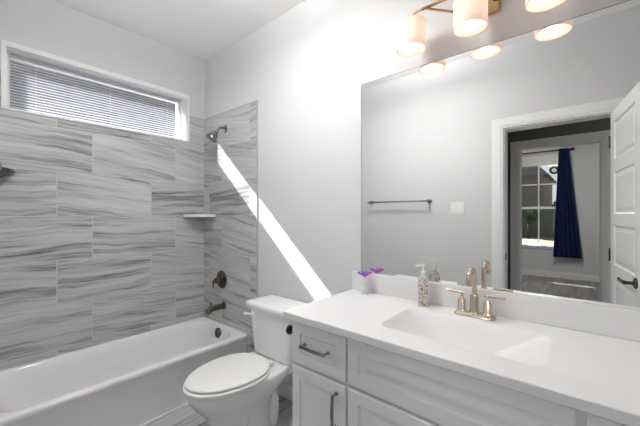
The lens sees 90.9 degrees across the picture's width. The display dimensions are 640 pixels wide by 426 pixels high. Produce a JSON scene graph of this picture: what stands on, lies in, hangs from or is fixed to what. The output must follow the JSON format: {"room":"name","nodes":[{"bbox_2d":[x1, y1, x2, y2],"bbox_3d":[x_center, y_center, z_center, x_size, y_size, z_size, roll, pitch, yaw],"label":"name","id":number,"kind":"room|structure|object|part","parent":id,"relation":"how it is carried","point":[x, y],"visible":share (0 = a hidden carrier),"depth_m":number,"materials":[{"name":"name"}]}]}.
{"room":"bathroom","nodes":[
{"label":"bathroom","id":0,"kind":"room"},
{"bbox_2d":[0,0,203,118],"bbox_3d":[-1.659,-0.068,2.439,0.200,2.735,1.535,0,0,40],"label":"wall","id":1,"kind":"structure","parent":0,"point":[48,26],"depth_m":2.32,"materials":[{"name":"white paint"}]},
{"bbox_2d":[0,39,189,141],"bbox_3d":[-1.641,-0.856,2.445,0.220,0.422,1.195,0,0,40],"label":"window","id":2,"kind":"structure","parent":1,"relation":"in","point":[5,56],"depth_m":2.28,"materials":[{"name":"white paint"}]},
{"bbox_2d":[10,52,180,138],"bbox_3d":[-1.620,-0.847,2.428,0.030,0.368,1.097,0,0,40],"label":"window blind","id":3,"kind":"object","parent":2,"relation":"attached to","point":[11,53],"visible":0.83,"depth_m":2.32,"materials":[{"name":"white plastic"}]},
{"bbox_3d":[-1.609,-0.848,2.419,0.001,0.346,0.001,0,0,40],"label":"ladder cord","id":4,"kind":"part","parent":3,"relation":"part of","materials":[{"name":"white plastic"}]},
{"bbox_2d":[0,69,203,370],"bbox_3d":[-1.579,0.207,2.371,0.010,2.185,1.535,0,0,40],"label":"cladding","id":5,"kind":"object","parent":1,"relation":"attached to","point":[98,246],"visible":0.89,"depth_m":2.28,"materials":[{"name":"tile"}]},
{"bbox_2d":[0,167,14,177],"bbox_3d":[-1.897,-0.225,1.798,0.249,0.094,0.249,0,0,40],"label":"basket","id":6,"kind":"object","parent":5,"relation":"attached to","point":[4,171],"visible":0.96,"depth_m":1.87,"materials":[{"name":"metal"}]},
{"bbox_2d":[0,171,11,177],"bbox_3d":[-1.906,-0.212,1.797,0.236,0.068,0.236,0,0,40],"label":"towel bar","id":7,"kind":"object","parent":6,"relation":"on","point":[2,173],"depth_m":1.87,"materials":[{"name":"metal"}]},
{"bbox_2d":[52,0,305,60],"bbox_3d":[-0.406,-1.485,1.373,3.329,0.100,1.775,0,0,40],"label":"ceiling","id":8,"kind":"structure","parent":0,"point":[200,29],"depth_m":2.31,"materials":[{"name":"white paint"}]},
{"bbox_2d":[145,394,291,425],"bbox_3d":[-0.367,1.350,1.419,3.329,0.100,1.655,0,0,40],"label":"floor","id":9,"kind":"structure","parent":0,"point":[185,416],"depth_m":2.00,"materials":[{"name":"tile"}]},
{"bbox_2d":[0,317,246,425],"bbox_3d":[-1.325,1.129,2.149,0.664,0.342,1.525,0,0,40],"label":"bathtub","id":10,"kind":"object","parent":9,"relation":"on","point":[139,379],"visible":0.9,"depth_m":2.04,"materials":[{"name":"white ceramic"}]},
{"bbox_3d":[-0.873,1.015,2.685,0.088,0.088,0.027,0,0,40],"label":"overflow plate","id":11,"kind":"part","parent":10,"relation":"part of","materials":[{"name":"brown metal"}]},
{"bbox_2d":[183,294,306,425],"bbox_3d":[-0.436,0.943,1.891,0.466,0.714,0.765,0,0,40],"label":"toilet","id":12,"kind":"object","parent":9,"relation":"on","point":[237,389],"visible":0.8,"depth_m":1.81,"materials":[{"name":"white ceramic"}]},
{"bbox_3d":[-0.523,0.916,1.785,0.390,0.021,0.490,0,0,40],"label":"seat","id":13,"kind":"part","parent":12,"relation":"part of","materials":[{"name":"white plastic"}]},
{"bbox_3d":[-0.520,0.890,1.788,0.374,0.017,0.480,0,0,40],"label":"seat lid","id":14,"kind":"part","parent":12,"relation":"part of","materials":[{"name":"white plastic"}]},
{"bbox_3d":[-0.454,1.114,1.866,0.374,0.372,0.677,0,0,40],"label":"bowl","id":15,"kind":"part","parent":12,"relation":"part of","materials":[{"name":"white ceramic"}]},
{"bbox_3d":[-0.478,0.670,2.119,0.088,0.036,0.028,0,0,40],"label":"flush lever","id":16,"kind":"part","parent":12,"relation":"part of","materials":[{"name":"white plastic"}]},
{"bbox_3d":[-0.263,0.778,2.091,0.416,0.309,0.212,0,0,40],"label":"tank","id":17,"kind":"part","parent":12,"relation":"part of","materials":[{"name":"white ceramic"}]},
{"bbox_3d":[-0.267,0.605,2.090,0.466,0.038,0.244,0,0,40],"label":"tank lid","id":18,"kind":"part","parent":12,"relation":"part of","materials":[{"name":"white ceramic"}]},
{"bbox_2d":[292,321,628,425],"bbox_3d":[0.538,0.886,1.196,1.330,0.828,0.573,0,0,40],"label":"vanity cabinet","id":19,"kind":"object","parent":9,"relation":"on","point":[337,380],"visible":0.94,"depth_m":1.12,"materials":[{"name":"white wood"}]},
{"bbox_2d":[286,325,291,334],"bbox_3d":[-0.090,0.543,1.520,0.047,0.042,0.171,0,0,40],"label":"paper holder","id":20,"kind":"object","parent":19,"relation":"attached to","point":[289,327],"visible":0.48,"depth_m":1.47,"materials":[{"name":"black plastic"}]},
{"bbox_3d":[-0.028,0.573,1.325,0.146,0.016,0.036,0,0,40],"label":"handle","id":21,"kind":"part","parent":19,"relation":"part of","materials":[{"name":"grey metal"}]},
{"bbox_3d":[-0.007,0.577,1.344,0.298,0.183,0.020,0,0,40],"label":"drawer","id":22,"kind":"part","parent":19,"relation":"part of","materials":[{"name":"white wood"}]},
{"bbox_3d":[-0.007,0.939,1.344,0.298,0.513,0.020,0,0,40],"label":"door","id":23,"kind":"part","parent":19,"relation":"part of","materials":[{"name":"white wood"}]},
{"bbox_3d":[0.056,0.787,1.254,0.016,0.146,0.036,0,0,40],"label":"handle","id":24,"kind":"part","parent":19,"relation":"part of","materials":[{"name":"grey metal"}]},
{"bbox_3d":[0.244,0.939,1.130,0.344,0.513,0.020,0,0,40],"label":"door","id":25,"kind":"part","parent":19,"relation":"part of","materials":[{"name":"white wood"}]},
{"bbox_2d":[283,289,639,425],"bbox_3d":[0.544,0.502,1.196,1.391,0.124,0.571,0,0,40],"label":"countertop","id":26,"kind":"structure","parent":19,"relation":"on","point":[599,375],"depth_m":1.07,"materials":[{"name":"white stone"}]},
{"bbox_2d":[358,270,371,276],"bbox_3d":[0.246,0.377,1.732,0.070,0.126,0.070,0,0,40],"label":"flower","id":27,"kind":"object","parent":26,"relation":"on","point":[363,273],"visible":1,"depth_m":1.72,"materials":[{"name":"purple plant"}]},
{"bbox_2d":[415,264,427,306],"bbox_3d":[0.489,0.342,1.518,0.061,0.197,0.045,0,0,20],"label":"soap dispenser","id":28,"kind":"object","parent":26,"relation":"on","point":[423,279],"visible":1,"depth_m":1.50,"materials":[{"name":"white ceramic"}]},
{"bbox_2d":[418,278,427,306],"bbox_3d":[0.497,0.374,1.516,0.045,0.131,0.045,0,0,20],"label":"bottle","id":29,"kind":"object","parent":28,"relation":"attached to","point":[422,282],"depth_m":1.49,"materials":[{"name":"ceramic"}]},
{"bbox_2d":[446,267,505,320],"bbox_3d":[0.643,0.331,1.331,0.238,0.217,0.122,0,0,40],"label":"faucet","id":30,"kind":"object","parent":26,"relation":"on","point":[471,275],"visible":1,"depth_m":1.34,"materials":[{"name":"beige metal"}]},
{"bbox_3d":[0.605,0.345,1.408,0.080,0.015,0.012,0,0,40],"label":"lever","id":31,"kind":"part","parent":30,"relation":"part of","materials":[{"name":"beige metal"}]},
{"bbox_3d":[0.626,0.386,1.390,0.037,0.076,0.037,0,0,40],"label":"handle","id":32,"kind":"part","parent":30,"relation":"part of","materials":[{"name":"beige metal"}]},
{"bbox_3d":[0.640,0.323,1.327,0.035,0.201,0.112,0,0,40],"label":"spout","id":33,"kind":"part","parent":30,"relation":"part of","materials":[{"name":"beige metal"}]},
{"bbox_3d":[0.665,0.432,1.357,0.160,0.016,0.054,0,0,40],"label":"plate","id":34,"kind":"part","parent":30,"relation":"part of","materials":[{"name":"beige metal"}]},
{"bbox_3d":[0.704,0.386,1.324,0.037,0.076,0.037,0,0,40],"label":"handle","id":35,"kind":"part","parent":30,"relation":"part of","materials":[{"name":"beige metal"}]},
{"bbox_3d":[0.725,0.345,1.305,0.080,0.015,0.012,0,0,40],"label":"lever","id":36,"kind":"part","parent":30,"relation":"part of","materials":[{"name":"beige metal"}]},
{"bbox_3d":[0.379,0.577,1.016,0.696,0.183,0.020,0,0,40],"label":"false drawer","id":37,"kind":"part","parent":19,"relation":"part of","materials":[{"name":"white wood"}]},
{"bbox_3d":[0.772,0.577,0.681,0.298,0.183,0.020,0,0,40],"label":"drawer","id":38,"kind":"part","parent":19,"relation":"part of","materials":[{"name":"white wood"}]},
{"bbox_2d":[204,0,639,385],"bbox_3d":[0.130,-0.068,2.003,3.329,2.735,0.120,0,0,40],"label":"wall","id":39,"kind":"structure","parent":0,"point":[306,68],"depth_m":2.03,"materials":[{"name":"white paint"}]},
{"bbox_2d":[204,102,255,352],"bbox_3d":[-0.785,0.214,2.697,0.776,2.172,0.010,0,0,40],"label":"cladding","id":40,"kind":"object","parent":39,"relation":"attached to","point":[229,162],"visible":0.64,"depth_m":2.65,"materials":[{"name":"tile"}]},
{"bbox_2d":[183,214,215,216],"bbox_3d":[-1.073,0.015,2.804,0.200,0.025,0.200,0,0,40],"label":"corner shelf","id":41,"kind":"object","parent":40,"relation":"attached to","point":[184,215],"visible":1,"depth_m":2.76,"materials":[{"name":"white ceramic"}]},
{"bbox_2d":[206,302,225,313],"bbox_3d":[-0.888,0.791,2.667,0.067,0.082,0.169,0,0,40],"label":"tub spout","id":42,"kind":"object","parent":40,"relation":"attached to","point":[222,305],"visible":1,"depth_m":2.65,"materials":[{"name":"brown metal"}]},
{"bbox_2d":[206,125,226,142],"bbox_3d":[-0.884,-0.684,2.667,0.101,0.163,0.167,0,0,40],"label":"shower fixture","id":43,"kind":"object","parent":40,"relation":"attached to","point":[212,136],"visible":1,"depth_m":2.63,"materials":[{"name":"grey metal"}]},
{"bbox_2d":[212,271,226,288],"bbox_3d":[-0.880,0.572,2.724,0.155,0.155,0.072,0,0,40],"label":"shower valve","id":44,"kind":"object","parent":40,"relation":"attached to","point":[221,279],"visible":1,"depth_m":2.71,"materials":[{"name":"brown metal"}]},
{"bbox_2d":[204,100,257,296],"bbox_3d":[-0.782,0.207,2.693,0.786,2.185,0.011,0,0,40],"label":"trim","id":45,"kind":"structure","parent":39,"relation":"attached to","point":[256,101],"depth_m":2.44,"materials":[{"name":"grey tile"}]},
{"bbox_2d":[277,382,291,400],"bbox_3d":[-0.138,1.252,2.143,0.908,0.095,0.014,0,0,40],"label":"baseboard","id":46,"kind":"structure","parent":39,"relation":"attached to","point":[285,390],"depth_m":2.22,"materials":[{"name":"white paint"}]},
{"bbox_2d":[397,0,565,56],"bbox_3d":[0.653,-0.891,1.347,0.654,0.228,0.202,0,0,40],"label":"vanity light","id":47,"kind":"object","parent":39,"relation":"attached to","point":[470,17],"visible":1,"depth_m":1.37,"materials":[{"name":"white glass"}]},
{"bbox_3d":[0.431,-0.845,1.490,0.132,0.135,0.132,0,0,40],"label":"lamp shade","id":48,"kind":"part","parent":47,"relation":"part of","materials":[{"name":"beige glass"}]},
{"bbox_3d":[0.630,-0.845,1.321,0.132,0.135,0.132,0,0,40],"label":"lamp shade","id":49,"kind":"part","parent":47,"relation":"part of","materials":[{"name":"beige glass"}]},
{"bbox_3d":[0.630,-0.842,1.321,0.059,0.091,0.059,0,0,40],"label":"bulb","id":50,"kind":"part","parent":47,"relation":"part of","materials":[{"name":"white glass"}]},
{"bbox_3d":[0.829,-0.845,1.151,0.132,0.135,0.132,0,0,40],"label":"lamp shade","id":51,"kind":"part","parent":47,"relation":"part of","materials":[{"name":"beige glass"}]},
{"bbox_2d":[352,271,639,341],"bbox_3d":[0.723,0.387,1.406,1.391,0.104,0.019,0,0,40],"label":"backsplash","id":52,"kind":"structure","parent":39,"relation":"attached to","point":[621,323],"depth_m":1.28,"materials":[{"name":"white stone"}]},
{"bbox_2d":[361,0,639,309],"bbox_3d":[0.747,-0.208,1.396,1.332,1.084,0.005,0,0,40],"label":"mirror","id":53,"kind":"object","parent":39,"relation":"attached to","point":[515,160],"visible":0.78,"depth_m":1.32,"materials":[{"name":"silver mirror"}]}
]}

